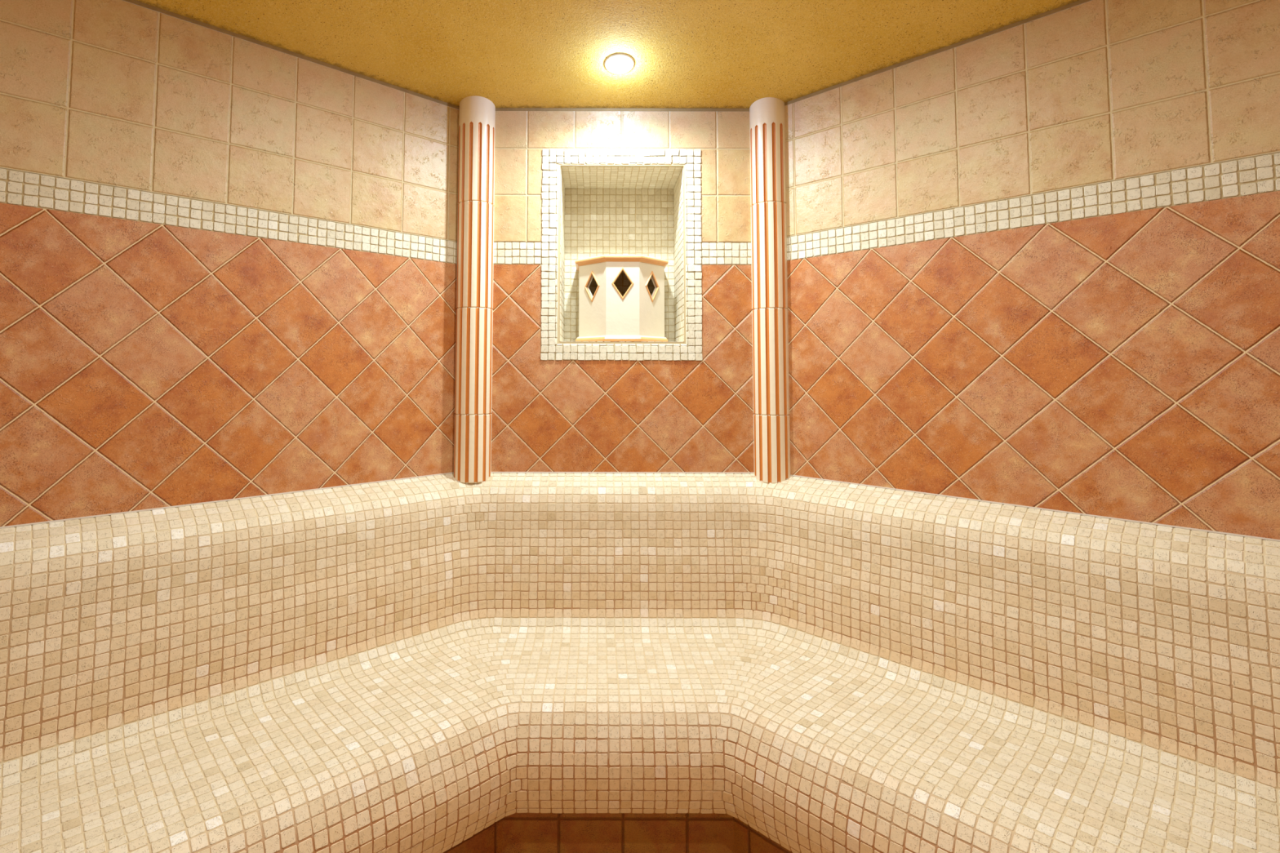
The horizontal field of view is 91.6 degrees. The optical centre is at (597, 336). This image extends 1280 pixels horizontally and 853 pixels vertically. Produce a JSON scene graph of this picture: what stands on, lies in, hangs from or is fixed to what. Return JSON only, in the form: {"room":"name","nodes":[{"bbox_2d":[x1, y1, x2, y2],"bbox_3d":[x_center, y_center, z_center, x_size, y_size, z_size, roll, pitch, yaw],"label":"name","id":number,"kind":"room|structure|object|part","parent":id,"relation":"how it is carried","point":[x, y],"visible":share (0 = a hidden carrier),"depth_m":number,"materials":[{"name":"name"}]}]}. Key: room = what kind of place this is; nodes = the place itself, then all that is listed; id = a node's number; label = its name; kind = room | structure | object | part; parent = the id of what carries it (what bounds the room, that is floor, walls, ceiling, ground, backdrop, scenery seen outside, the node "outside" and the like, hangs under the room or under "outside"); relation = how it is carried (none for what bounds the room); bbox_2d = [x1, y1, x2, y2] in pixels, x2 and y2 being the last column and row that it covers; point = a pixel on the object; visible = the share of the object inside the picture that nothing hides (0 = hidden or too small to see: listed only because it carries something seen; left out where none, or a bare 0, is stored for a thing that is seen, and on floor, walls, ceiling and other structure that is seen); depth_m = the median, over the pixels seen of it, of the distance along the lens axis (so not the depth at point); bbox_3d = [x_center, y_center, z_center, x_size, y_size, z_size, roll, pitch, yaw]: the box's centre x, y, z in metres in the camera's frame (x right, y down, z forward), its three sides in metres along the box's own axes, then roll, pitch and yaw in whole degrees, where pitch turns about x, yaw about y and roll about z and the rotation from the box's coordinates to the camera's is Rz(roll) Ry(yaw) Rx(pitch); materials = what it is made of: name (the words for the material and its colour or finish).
{"room":"spa","nodes":[
{"label":"spa","id":0,"kind":"room"},
{"bbox_2d":[0,0,459,526],"bbox_3d":[-1.270,0.325,1.923,1.893,2.686,0.004,3,-4,-43],"label":"wall","id":1,"kind":"structure","parent":0,"point":[157,350],"depth_m":1.97,"materials":[{"name":"tile"}]},
{"bbox_2d":[136,0,1079,108],"bbox_3d":[0.079,-1.177,1.010,4.083,0.226,3.280,0,-3,0],"label":"ceiling","id":2,"kind":"structure","parent":0,"point":[686,54],"depth_m":2.20,"materials":[{"name":"paint"}]},
{"bbox_2d":[604,53,634,74],"bbox_3d":[0.084,-1.041,2.369,0.116,0.031,0.114,0,-3,0],"label":"recessed light","id":3,"kind":"object","parent":2,"relation":"in","point":[617,63],"visible":1,"depth_m":2.36,"materials":[{"name":"white"}]},
{"bbox_2d":[490,107,754,472],"bbox_3d":[0.074,0.374,2.726,1.300,2.686,0.336,0,-3,0],"label":"wall","id":4,"kind":"structure","parent":0,"point":[594,181],"depth_m":2.60,"materials":[{"name":"tile"}]},
{"bbox_3d":[0.101,-0.348,2.609,0.674,0.896,0.020,0,-3,0],"label":"niche frame","id":5,"kind":"part","parent":4,"relation":"part of","materials":[{"name":"tile"}]},
{"bbox_2d":[575,254,668,342],"bbox_3d":[0.107,-0.155,2.762,0.411,0.369,0.314,0,-3,0],"label":"vent","id":6,"kind":"object","parent":4,"relation":"in","point":[607,315],"visible":0.97,"depth_m":2.64,"materials":[{"name":"beige ceramic"}]},
{"bbox_3d":[0.107,0.016,2.754,0.406,0.026,0.311,0,-3,0],"label":"moulding","id":7,"kind":"part","parent":6,"relation":"part of","materials":[{"name":"beige ceramic"}]},
{"bbox_3d":[0.108,-0.324,2.772,0.411,0.030,0.314,0,-3,0],"label":"moulding","id":8,"kind":"part","parent":6,"relation":"part of","materials":[{"name":"beige ceramic"}]},
{"bbox_2d":[784,0,1279,539],"bbox_3d":[1.421,0.325,1.824,0.004,2.686,2.035,3,-4,-43],"label":"wall","id":9,"kind":"structure","parent":0,"point":[1110,348],"depth_m":1.89,"materials":[{"name":"tile"}]},
{"label":"floor","id":10,"kind":"structure","parent":0,"visible":0},
{"bbox_2d":[0,471,1279,852],"bbox_3d":[0.075,1.073,1.518,4.075,1.151,2.005,0,-3,0],"label":"tiled bench","id":11,"kind":"object","parent":10,"relation":"on","point":[508,662],"visible":1,"depth_m":1.76,"materials":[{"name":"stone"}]},
{"bbox_2d":[453,95,495,483],"bbox_3d":[-0.509,-0.202,2.587,0.150,1.584,0.150,0,-3,0],"label":"fluted column","id":12,"kind":"structure","parent":11,"relation":"on","point":[477,114],"depth_m":2.53,"materials":[{"name":"beige ceramic"}]},
{"bbox_3d":[0.061,1.199,1.183,3.113,0.278,1.354,0,-3,0],"label":"seat","id":13,"kind":"part","parent":11,"relation":"part of","materials":[{"name":"tile"}]},
{"bbox_3d":[0.074,1.052,1.480,3.832,0.056,1.800,0,-3,0],"label":"seat","id":14,"kind":"part","parent":11,"relation":"part of","materials":[{"name":"tile"}]},
{"bbox_2d":[749,97,790,483],"bbox_3d":[0.720,-0.200,2.587,0.150,1.584,0.150,0,-3,0],"label":"fluted column","id":15,"kind":"structure","parent":11,"relation":"on","point":[770,323],"depth_m":2.53,"materials":[{"name":"beige ceramic"}]}
]}

